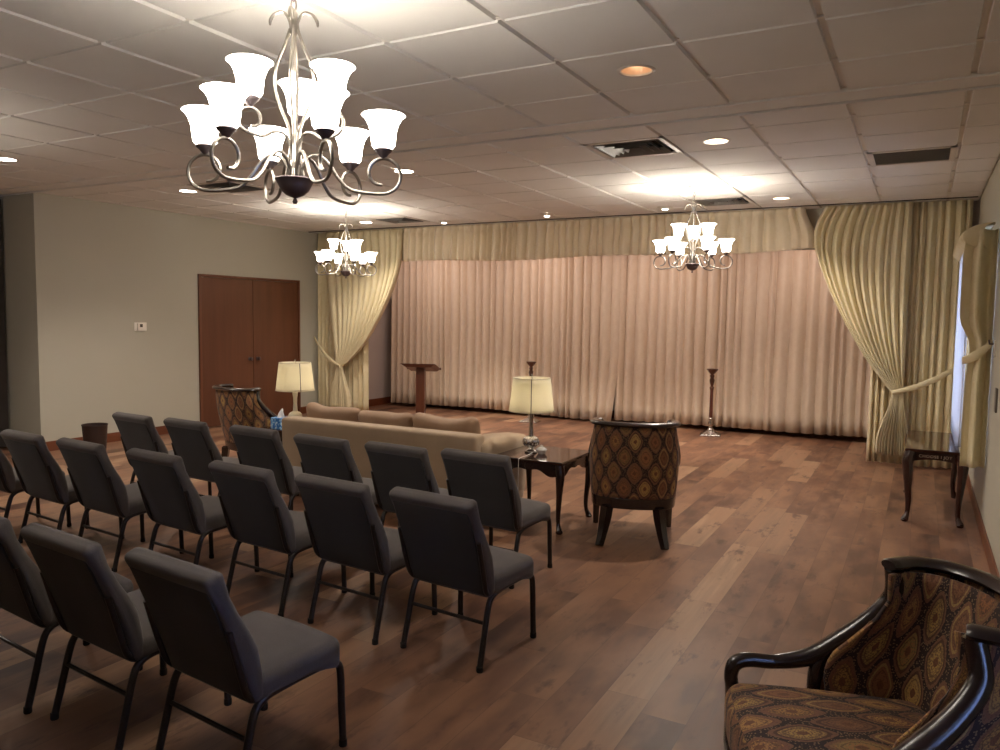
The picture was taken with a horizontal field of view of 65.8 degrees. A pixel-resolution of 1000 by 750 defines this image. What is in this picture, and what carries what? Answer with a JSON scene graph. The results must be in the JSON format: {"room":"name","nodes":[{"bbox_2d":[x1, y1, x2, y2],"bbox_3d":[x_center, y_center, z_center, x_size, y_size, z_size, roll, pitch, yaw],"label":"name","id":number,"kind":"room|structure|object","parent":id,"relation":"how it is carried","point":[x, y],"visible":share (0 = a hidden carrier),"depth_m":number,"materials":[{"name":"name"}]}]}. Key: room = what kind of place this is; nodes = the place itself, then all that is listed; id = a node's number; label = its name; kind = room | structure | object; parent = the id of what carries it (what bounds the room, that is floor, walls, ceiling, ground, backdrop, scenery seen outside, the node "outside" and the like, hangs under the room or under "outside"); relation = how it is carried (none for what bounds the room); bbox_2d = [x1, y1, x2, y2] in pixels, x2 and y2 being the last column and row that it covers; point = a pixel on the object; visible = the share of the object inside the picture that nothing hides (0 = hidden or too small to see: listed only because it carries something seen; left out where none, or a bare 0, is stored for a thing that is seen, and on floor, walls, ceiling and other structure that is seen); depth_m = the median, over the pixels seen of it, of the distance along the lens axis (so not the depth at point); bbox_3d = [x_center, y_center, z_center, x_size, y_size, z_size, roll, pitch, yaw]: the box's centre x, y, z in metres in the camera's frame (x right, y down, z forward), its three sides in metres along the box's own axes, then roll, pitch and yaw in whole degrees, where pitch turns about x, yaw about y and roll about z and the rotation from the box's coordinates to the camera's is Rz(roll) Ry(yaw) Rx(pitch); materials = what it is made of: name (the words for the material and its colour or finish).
{"room":"funeral home chapel","nodes":[
{"label":"funeral home chapel","id":0,"kind":"room"},
{"bbox_2d":[0,194,32,433],"bbox_3d":[-5.623,-0.604,8.770,1.210,2.825,0.150,3,5,28],"label":"wall","id":1,"kind":"structure","parent":0,"point":[13,207],"depth_m":8.52,"materials":[{"name":"paint"}]},
{"bbox_2d":[25,193,317,441],"bbox_3d":[-3.985,-0.702,10.351,0.150,2.825,4.500,3,5,28],"label":"wall","id":2,"kind":"structure","parent":0,"point":[96,270],"depth_m":9.29,"materials":[{"name":"paint"}]},
{"bbox_2d":[46,426,168,450],"bbox_3d":[-4.508,0.728,9.359,0.014,0.110,2.090,3,5,28],"label":"baseboard","id":3,"kind":"structure","parent":2,"relation":"attached to","point":[111,437],"depth_m":9.16,"materials":[{"name":"brown wood"}]},
{"bbox_2d":[134,322,146,330],"bbox_3d":[-4.385,-0.590,9.435,0.032,0.104,0.170,3,5,28],"label":"thermostat","id":4,"kind":"object","parent":2,"relation":"attached to","point":[138,326],"visible":1,"depth_m":9.41,"materials":[{"name":"white plastic"}]},
{"bbox_2d":[197,274,300,426],"bbox_3d":[-3.511,-0.361,11.034,0.084,2.055,1.880,3,5,28],"label":"door","id":5,"kind":"structure","parent":2,"relation":"in","point":[247,327],"depth_m":10.91,"materials":[{"name":"brown wood"}]},
{"bbox_2d":[301,406,306,413],"bbox_3d":[-2.969,0.535,12.175,0.014,0.110,0.480,3,5,28],"label":"baseboard","id":6,"kind":"structure","parent":2,"relation":"attached to","point":[303,409],"depth_m":12.01,"materials":[{"name":"brown wood"}]},
{"bbox_2d":[369,296,391,398],"bbox_3d":[-2.288,-0.895,13.206,0.390,2.825,2.150,3,5,28],"label":"wall","id":7,"kind":"structure","parent":0,"point":[380,339],"depth_m":13.31,"materials":[{"name":"paint"}]},
{"bbox_2d":[369,396,395,405],"bbox_3d":[-2.176,0.469,13.124,0.014,0.120,1.750,3,5,28],"label":"baseboard","id":8,"kind":"structure","parent":7,"relation":"attached to","point":[385,400],"depth_m":13.32,"materials":[{"name":"brown wood"}]},
{"bbox_2d":[0,403,990,749],"bbox_3d":[-1.926,1.112,6.153,10.460,0.100,14.400,3,5,28],"label":"floor","id":9,"kind":"structure","parent":0,"point":[777,541],"depth_m":4.05,"materials":[{"name":"wood"}]},
{"bbox_2d":[0,199,8,446],"bbox_3d":[-5.886,-0.555,8.386,0.500,2.740,0.720,3,5,28],"label":"wall","id":10,"kind":"structure","parent":9,"relation":"on","point":[4,418],"depth_m":8.57,"materials":[{"name":"paint"}]},
{"bbox_2d":[0,449,71,526],"bbox_3d":[-3.429,0.708,5.432,0.474,0.775,0.568,4,5,33],"label":"banquet chair","id":11,"kind":"object","parent":9,"relation":"on","point":[9,481],"visible":0.55,"depth_m":5.22,"materials":[{"name":"grey fabric"}]},
{"bbox_2d":[0,429,124,543],"bbox_3d":[-2.911,0.736,5.151,0.474,0.775,0.568,4,5,33],"label":"banquet chair","id":12,"kind":"object","parent":9,"relation":"on","point":[39,474],"visible":0.73,"depth_m":4.95,"materials":[{"name":"grey fabric"}]},
{"bbox_2d":[0,516,142,714],"bbox_3d":[-1.893,0.896,3.225,0.474,0.775,0.568,4,5,34],"label":"banquet chair","id":13,"kind":"object","parent":9,"relation":"on","point":[23,594],"visible":0.59,"depth_m":2.98,"materials":[{"name":"grey fabric"}]},
{"bbox_2d":[81,423,107,447],"bbox_3d":[-4.339,0.696,8.277,0.260,0.342,0.260,3,5,28],"label":"wastebasket","id":14,"kind":"object","parent":9,"relation":"on","point":[91,432],"visible":0.48,"depth_m":8.19,"materials":[{"name":"brown wood"}]},
{"bbox_2d":[56,437,184,571],"bbox_3d":[-2.376,0.766,4.849,0.474,0.775,0.568,4,5,33],"label":"banquet chair","id":15,"kind":"object","parent":9,"relation":"on","point":[96,483],"visible":0.8,"depth_m":4.65,"materials":[{"name":"grey fabric"}]},
{"bbox_2d":[20,522,231,749],"bbox_3d":[-1.407,0.924,2.938,0.474,0.775,0.568,4,5,34],"label":"banquet chair","id":16,"kind":"object","parent":9,"relation":"on","point":[88,602],"visible":0.81,"depth_m":2.73,"materials":[{"name":"grey fabric"}]},
{"bbox_2d":[112,412,211,495],"bbox_3d":[-2.658,0.668,6.093,0.474,0.775,0.568,4,5,33],"label":"banquet chair","id":17,"kind":"object","parent":9,"relation":"on","point":[136,431],"visible":0.34,"depth_m":5.85,"materials":[{"name":"grey fabric"}]},
{"bbox_2d":[126,448,259,571],"bbox_3d":[-1.788,0.799,4.519,0.474,0.775,0.568,4,5,33],"label":"banquet chair","id":18,"kind":"object","parent":9,"relation":"on","point":[169,496],"visible":0.79,"depth_m":4.33,"materials":[{"name":"grey fabric"}]},
{"bbox_2d":[163,417,238,496],"bbox_3d":[-2.140,0.696,5.812,0.474,0.775,0.568,4,5,33],"label":"banquet chair","id":19,"kind":"object","parent":9,"relation":"on","point":[193,441],"visible":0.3,"depth_m":5.61,"materials":[{"name":"grey fabric"}]},
{"bbox_2d":[124,547,346,749],"bbox_3d":[-0.893,0.952,2.659,0.474,0.775,0.568,4,5,34],"label":"banquet chair","id":20,"kind":"object","parent":9,"relation":"on","point":[198,631],"visible":1,"depth_m":2.50,"materials":[{"name":"grey fabric"}]},
{"bbox_2d":[212,384,276,456],"bbox_3d":[-2.370,0.530,7.487,0.662,0.873,0.754,5,6,42],"label":"barrel armchair","id":21,"kind":"object","parent":9,"relation":"on","point":[235,406],"visible":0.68,"depth_m":7.17,"materials":[{"name":"brown fabric"}]},
{"bbox_2d":[229,425,302,509],"bbox_3d":[-1.543,0.729,5.488,0.474,0.775,0.568,4,5,33],"label":"banquet chair","id":22,"kind":"object","parent":9,"relation":"on","point":[256,447],"visible":0.56,"depth_m":5.26,"materials":[{"name":"grey fabric"}]},
{"bbox_2d":[262,426,282,444],"bbox_3d":[-1.881,0.726,7.141,0.376,0.520,0.600,3,5,28],"label":"table","id":23,"kind":"object","parent":9,"relation":"on","point":[268,427],"visible":0.02,"depth_m":6.87,"materials":[{"name":"brown wood"}]},
{"bbox_2d":[271,408,284,428],"bbox_3d":[-1.976,0.388,6.953,0.124,0.181,0.120,3,5,28],"label":"tissue box","id":24,"kind":"object","parent":23,"relation":"on","point":[276,422],"visible":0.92,"depth_m":6.91,"materials":[{"name":"cardboard"}]},
{"bbox_2d":[275,359,314,416],"bbox_3d":[-1.895,0.158,7.143,0.357,0.612,0.357,3,5,28],"label":"table lamp","id":25,"kind":"object","parent":23,"relation":"on","point":[294,376],"visible":0.85,"depth_m":7.01,"materials":[{"name":"beige fabric"}]},
{"bbox_2d":[208,460,346,616],"bbox_3d":[-1.196,0.832,4.186,0.474,0.775,0.568,4,5,33],"label":"banquet chair","id":26,"kind":"object","parent":9,"relation":"on","point":[255,512],"visible":0.86,"depth_m":3.99,"materials":[{"name":"grey fabric"}]},
{"bbox_2d":[293,433,398,525],"bbox_3d":[-1.005,0.762,5.139,0.474,0.775,0.568,4,5,33],"label":"banquet chair","id":27,"kind":"object","parent":9,"relation":"on","point":[329,457],"visible":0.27,"depth_m":4.90,"materials":[{"name":"grey fabric"}]},
{"bbox_2d":[294,473,437,644],"bbox_3d":[-0.665,0.862,3.887,0.474,0.775,0.568,4,5,33],"label":"banquet chair","id":28,"kind":"object","parent":9,"relation":"on","point":[345,527],"visible":0.91,"depth_m":3.69,"materials":[{"name":"grey fabric"}]},
{"bbox_2d":[282,416,525,497],"bbox_3d":[-0.804,0.712,6.458,1.958,0.680,0.903,3,5,28],"label":"sofa","id":29,"kind":"object","parent":9,"relation":"on","point":[358,434],"visible":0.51,"depth_m":6.05,"materials":[{"name":"beige fabric"}]},
{"bbox_2d":[306,402,360,421],"bbox_3d":[-1.420,0.403,6.667,0.570,0.306,0.225,4,5,28],"label":"sofa cushion","id":30,"kind":"object","parent":29,"relation":"on","point":[314,410],"visible":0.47,"depth_m":6.55,"materials":[{"name":"beige fabric"}]},
{"bbox_2d":[358,410,412,426],"bbox_3d":[-0.932,0.443,6.385,0.520,0.291,0.225,2,5,27],"label":"sofa cushion","id":31,"kind":"object","parent":29,"relation":"on","point":[365,416],"visible":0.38,"depth_m":6.27,"materials":[{"name":"beige fabric"}]},
{"bbox_2d":[413,412,480,433],"bbox_3d":[-0.424,0.463,6.126,0.600,0.311,0.225,4,5,29],"label":"sofa cushion","id":32,"kind":"object","parent":29,"relation":"on","point":[420,420],"visible":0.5,"depth_m":6.01,"materials":[{"name":"beige fabric"}]},
{"bbox_2d":[364,441,447,525],"bbox_3d":[-0.499,0.789,4.875,0.474,0.775,0.568,4,5,32],"label":"banquet chair","id":33,"kind":"object","parent":9,"relation":"on","point":[392,465],"visible":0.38,"depth_m":4.66,"materials":[{"name":"grey fabric"}]},
{"bbox_2d":[400,363,440,412],"bbox_3d":[-0.898,0.370,8.748,0.400,1.014,0.320,1,4,9],"label":"lectern","id":34,"kind":"object","parent":9,"relation":"on","point":[420,369],"visible":0.59,"depth_m":8.69,"materials":[{"name":"brown wood"}]},
{"bbox_2d":[389,486,535,673],"bbox_3d":[-0.165,0.889,3.615,0.474,0.775,0.568,4,5,33],"label":"banquet chair","id":35,"kind":"object","parent":9,"relation":"on","point":[443,540],"visible":1,"depth_m":3.44,"materials":[{"name":"grey fabric"}]},
{"bbox_2d":[441,448,551,588],"bbox_3d":[-0.015,0.812,4.658,0.474,0.775,0.568,4,5,32],"label":"banquet chair","id":36,"kind":"object","parent":9,"relation":"on","point":[488,479],"visible":0.68,"depth_m":4.46,"materials":[{"name":"grey fabric"}]},
{"bbox_2d":[519,362,540,422],"bbox_3d":[0.453,0.249,11.392,0.260,0.890,0.260,2,5,19],"label":"candlestick","id":37,"kind":"object","parent":9,"relation":"on","point":[531,364],"visible":0.47,"depth_m":11.34,"materials":[{"name":"silver metal"}]},
{"bbox_2d":[498,445,591,534],"bbox_3d":[0.329,0.852,5.884,0.586,0.520,0.620,3,5,28],"label":"table","id":38,"kind":"object","parent":9,"relation":"on","point":[556,462],"visible":0.62,"depth_m":5.68,"materials":[{"name":"brown wood"}]},
{"bbox_2d":[509,374,553,474],"bbox_3d":[0.200,0.547,5.862,0.443,1.113,0.349,-3,6,-40],"label":"table lamp","id":39,"kind":"object","parent":38,"relation":"on","point":[531,395],"visible":0.99,"depth_m":5.74,"materials":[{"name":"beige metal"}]},
{"bbox_2d":[536,445,546,453],"bbox_3d":[0.314,0.560,5.827,0.087,0.070,0.087,3,5,28],"label":"glass dish","id":40,"kind":"object","parent":38,"relation":"on","point":[540,450],"visible":1,"depth_m":5.80,"materials":[{"name":"glass"}]},
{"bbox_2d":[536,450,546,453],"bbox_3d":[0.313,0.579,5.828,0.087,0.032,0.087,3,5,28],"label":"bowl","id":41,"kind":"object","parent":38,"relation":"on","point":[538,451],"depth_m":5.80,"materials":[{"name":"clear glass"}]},
{"bbox_2d":[588,417,680,549],"bbox_3d":[0.947,0.727,5.481,0.662,0.873,0.754,1,4,10],"label":"barrel armchair","id":42,"kind":"object","parent":9,"relation":"on","point":[634,466],"visible":1,"depth_m":5.21,"materials":[{"name":"brown fabric"}]},
{"bbox_2d":[700,369,720,436],"bbox_3d":[2.821,0.363,10.311,0.260,0.890,0.260,2,5,19],"label":"candlestick","id":43,"kind":"object","parent":9,"relation":"on","point":[709,432],"visible":1,"depth_m":10.28,"materials":[{"name":"silver metal"}]},
{"bbox_2d":[723,556,999,749],"bbox_3d":[1.001,0.987,2.059,0.754,0.873,0.662,1,4,7],"label":"barrel armchair","id":44,"kind":"object","parent":9,"relation":"on","point":[918,668],"visible":1,"depth_m":2.17,"materials":[{"name":"fabric"}]},
{"bbox_2d":[900,430,968,527],"bbox_3d":[3.590,0.828,6.406,0.446,0.575,1.195,3,5,28],"label":"console table","id":45,"kind":"object","parent":9,"relation":"on","point":[919,445],"visible":0.97,"depth_m":5.98,"materials":[{"name":"brown wood"}]},
{"bbox_2d":[0,0,999,233],"bbox_3d":[-2.355,-1.686,5.082,10.036,0.022,12.040,3,5,28],"label":"ceiling","id":46,"kind":"structure","parent":0,"point":[753,49],"depth_m":4.42,"materials":[{"name":"tile"}]},
{"bbox_2d":[0,157,18,161],"bbox_3d":[-4.134,-1.803,6.452,0.198,0.010,0.198,3,5,28],"label":"recessed light","id":47,"kind":"object","parent":46,"relation":"in","point":[6,159],"visible":1,"depth_m":6.45,"materials":[{"name":"white ceramic"}]},
{"bbox_2d":[178,189,197,192],"bbox_3d":[-3.241,-1.910,8.023,0.198,0.010,0.198,3,5,28],"label":"recessed light","id":48,"kind":"object","parent":46,"relation":"in","point":[182,190],"visible":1,"depth_m":8.02,"materials":[{"name":"white ceramic"}]},
{"bbox_2d":[181,0,404,205],"bbox_3d":[-0.707,-1.031,2.654,0.680,0.875,0.762,3,5,27],"label":"chandelier","id":49,"kind":"object","parent":46,"relation":"hanging from","point":[323,100],"visible":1,"depth_m":2.62,"materials":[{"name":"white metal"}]},
{"bbox_2d":[315,208,376,277],"bbox_3d":[-1.847,-1.573,9.259,0.680,0.825,0.762,-2,5,-29],"label":"chandelier","id":50,"kind":"object","parent":46,"relation":"hanging from","point":[327,254],"visible":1,"depth_m":9.24,"materials":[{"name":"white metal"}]},
{"bbox_2d":[314,228,403,410],"bbox_3d":[-2.162,-0.774,11.697,1.704,2.786,0.256,3,5,28],"label":"drape","id":51,"kind":"object","parent":46,"relation":"hanging from","point":[350,309],"visible":0.94,"depth_m":11.72,"materials":[{"name":"beige fabric"}]},
{"bbox_2d":[393,169,414,173],"bbox_3d":[-0.839,-1.782,6.753,0.198,0.010,0.198,3,5,28],"label":"recessed light","id":52,"kind":"object","parent":46,"relation":"in","point":[404,171],"visible":0.9,"depth_m":6.74,"materials":[{"name":"white ceramic"}]},
{"bbox_2d":[438,220,450,223],"bbox_3d":[-0.744,-2.035,10.280,0.180,0.036,0.180,3,5,28],"label":"recessed light","id":53,"kind":"object","parent":46,"relation":"in","point":[441,221],"visible":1,"depth_m":10.24,"materials":[{"name":"white ceramic"}]},
{"bbox_2d":[0,72,999,196],"bbox_3d":[-1.691,-1.766,6.296,10.060,0.046,0.242,3,5,28],"label":"ceiling beam","id":54,"kind":"structure","parent":46,"relation":"attached to","point":[732,109],"depth_m":4.89,"materials":[{"name":"paint"}]},
{"bbox_2d":[23,0,999,214],"bbox_3d":[-2.355,-1.696,5.081,10.060,0.021,12.074,3,5,28],"label":"grid","id":55,"kind":"object","parent":46,"relation":"attached to","point":[987,3],"visible":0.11,"depth_m":4.03,"materials":[{"name":"paint"}]},
{"bbox_2d":[187,180,270,193],"bbox_3d":[-2.708,-1.917,7.749,0.587,0.093,0.563,3,5,28],"label":"ceiling vent","id":56,"kind":"object","parent":55,"relation":"attached to","point":[218,184],"visible":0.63,"depth_m":7.69,"materials":[{"name":"grey metal"}]},
{"bbox_2d":[370,216,429,223],"bbox_3d":[-1.332,-2.090,10.267,0.587,0.093,0.563,3,5,28],"label":"ceiling vent","id":57,"kind":"object","parent":55,"relation":"attached to","point":[394,220],"visible":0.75,"depth_m":10.22,"materials":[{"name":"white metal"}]},
{"bbox_2d":[583,136,683,159],"bbox_3d":[0.997,-1.714,5.737,0.587,0.093,0.563,3,5,28],"label":"ceiling vent","id":58,"kind":"object","parent":55,"relation":"attached to","point":[653,146],"visible":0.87,"depth_m":5.77,"materials":[{"name":"white metal"}]},
{"bbox_2d":[688,195,754,206],"bbox_3d":[2.373,-1.887,8.255,0.587,0.093,0.563,3,5,28],"label":"ceiling vent","id":59,"kind":"object","parent":55,"relation":"attached to","point":[738,200],"visible":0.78,"depth_m":8.29,"materials":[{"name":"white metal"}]},
{"bbox_2d":[867,144,957,166],"bbox_3d":[3.135,-1.681,5.884,0.587,0.044,0.563,3,5,28],"label":"return grille","id":60,"kind":"object","parent":55,"relation":"attached to","point":[944,153],"visible":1,"depth_m":5.87,"materials":[{"name":"grey metal"}]},
{"bbox_2d":[540,213,553,216],"bbox_3d":[0.573,-1.954,9.440,0.180,0.036,0.180,3,5,28],"label":"recessed light","id":61,"kind":"object","parent":46,"relation":"in","point":[543,214],"visible":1,"depth_m":9.40,"materials":[{"name":"white glass"}]},
{"bbox_2d":[403,207,814,261],"bbox_3d":[1.045,-1.737,9.865,5.578,0.504,0.146,3,5,28],"label":"valance","id":62,"kind":"object","parent":46,"relation":"hanging from","point":[753,231],"visible":0.94,"depth_m":9.74,"materials":[{"name":"beige fabric"}]},
{"bbox_2d":[617,65,655,76],"bbox_3d":[0.694,-1.603,3.924,0.198,0.122,0.198,3,5,28],"label":"recessed light","id":63,"kind":"object","parent":46,"relation":"in","point":[630,70],"visible":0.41,"depth_m":3.99,"materials":[{"name":"orange glass"}]},
{"bbox_2d":[314,196,977,231],"bbox_3d":[0.914,-1.983,9.771,8.760,0.008,0.030,3,5,28],"label":"track","id":64,"kind":"object","parent":46,"relation":"attached to","point":[972,196],"visible":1,"depth_m":9.09,"materials":[{"name":"beige metal"}]},
{"bbox_2d":[657,206,672,209],"bbox_3d":[1.862,-1.882,8.717,0.180,0.036,0.180,3,5,28],"label":"recessed light","id":65,"kind":"object","parent":46,"relation":"in","point":[660,207],"visible":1,"depth_m":8.68,"materials":[{"name":"white glass"}]},
{"bbox_2d":[653,185,734,272],"bbox_3d":[1.838,-1.381,7.338,0.762,0.818,0.680,2,5,19],"label":"chandelier","id":66,"kind":"object","parent":46,"relation":"hanging from","point":[709,247],"visible":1,"depth_m":7.29,"materials":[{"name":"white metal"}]},
{"bbox_2d":[702,138,730,144],"bbox_3d":[1.529,-1.707,5.452,0.198,0.122,0.198,3,5,28],"label":"recessed light","id":67,"kind":"object","parent":46,"relation":"in","point":[713,141],"visible":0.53,"depth_m":5.51,"materials":[{"name":"white glass"}]},
{"bbox_2d":[771,197,790,199],"bbox_3d":[2.901,-1.879,7.961,0.198,0.122,0.198,3,5,28],"label":"recessed light","id":68,"kind":"object","parent":46,"relation":"in","point":[774,198],"visible":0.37,"depth_m":8.03,"materials":[{"name":"white glass"}]},
{"bbox_2d":[814,199,973,468],"bbox_3d":[4.130,-0.429,8.266,1.532,2.786,0.253,3,5,28],"label":"drape","id":69,"kind":"object","parent":46,"relation":"hanging from","point":[890,271],"visible":0.94,"depth_m":8.18,"materials":[{"name":"beige fabric"}]},
{"bbox_2d":[402,208,823,260],"bbox_3d":[1.078,-1.801,10.145,8.350,0.465,0.120,3,5,28],"label":"wall","id":70,"kind":"structure","parent":0,"point":[813,214],"depth_m":8.73,"materials":[{"name":"paint"}]},
{"bbox_2d":[972,200,979,226],"bbox_3d":[5.327,-0.479,9.072,0.260,2.825,2.150,3,5,28],"label":"wall","id":71,"kind":"structure","parent":0,"point":[975,220],"depth_m":7.99,"materials":[{"name":"paint"}]},
{"bbox_2d":[968,157,999,574],"bbox_3d":[2.587,-0.103,3.631,0.150,2.825,14.350,3,5,28],"label":"wall","id":72,"kind":"structure","parent":0,"point":[985,481],"depth_m":5.48,"materials":[{"name":"paint"}]},
{"bbox_2d":[4,84,996,194],"bbox_3d":[-1.650,-1.774,6.372,10.060,0.022,0.025,3,5,28],"label":"trim","id":73,"kind":"structure","parent":72,"relation":"attached to","point":[996,84],"depth_m":5.35,"materials":[{"name":"white"}]},
{"bbox_2d":[950,222,998,467],"bbox_3d":[3.858,-0.260,6.372,0.242,1.777,1.835,3,5,28],"label":"window curtain","id":74,"kind":"object","parent":72,"relation":"hanging from","point":[976,249],"visible":1,"depth_m":5.64,"materials":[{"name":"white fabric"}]},
{"bbox_2d":[966,473,999,577],"bbox_3d":[2.018,1.307,2.897,0.014,0.110,12.050,3,5,28],"label":"baseboard","id":75,"kind":"structure","parent":72,"relation":"attached to","point":[992,565],"depth_m":5.46,"materials":[{"name":"brown wood"}]},
{"bbox_2d":[993,340,995,356],"bbox_3d":[3.470,-0.184,5.420,0.012,0.116,0.072,3,5,28],"label":"light switch","id":76,"kind":"object","parent":72,"relation":"attached to","point":[994,346],"visible":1,"depth_m":5.40,"materials":[{"name":"white plastic"}]},
{"bbox_2d":[994,388,997,412],"bbox_3d":[3.288,0.167,5.121,0.012,0.160,0.100,3,5,28],"label":"wall plaque","id":77,"kind":"object","parent":72,"relation":"attached to","point":[996,389],"visible":1,"depth_m":5.08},
{"bbox_3d":[1.991,-0.741,11.933,8.350,2.825,0.300,3,5,28],"label":"wall","id":78,"kind":"structure","parent":0,"visible":0},
{"bbox_2d":[612,410,864,437],"bbox_3d":[1.898,0.617,11.898,8.350,0.120,0.014,3,5,28],"label":"baseboard","id":79,"kind":"structure","parent":78,"relation":"attached to","point":[613,410],"depth_m":10.68,"materials":[{"name":"brown wood"}]},
{"bbox_3d":[1.524,-2.051,10.940,8.350,0.075,1.730,3,5,28],"label":"ceiling","id":80,"kind":"structure","parent":0,"visible":0},
{"bbox_3d":[1.674,-2.008,11.221,8.250,0.050,0.040,3,5,28],"label":"track","id":81,"kind":"object","parent":80,"relation":"attached to","visible":0},
{"bbox_2d":[391,255,621,420],"bbox_3d":[-0.052,-0.743,12.251,4.123,2.676,0.125,3,5,28],"label":"stage curtain","id":82,"kind":"object","parent":81,"relation":"hanging from","point":[481,323],"visible":0.81,"depth_m":12.14,"materials":[{"name":"beige fabric"}]},
{"bbox_2d":[614,250,870,437],"bbox_3d":[3.378,-0.571,10.466,3.803,2.656,0.146,3,5,28],"label":"stage curtain","id":83,"kind":"object","parent":81,"relation":"hanging from","point":[785,357],"visible":0.7,"depth_m":10.51,"materials":[{"name":"beige fabric"}]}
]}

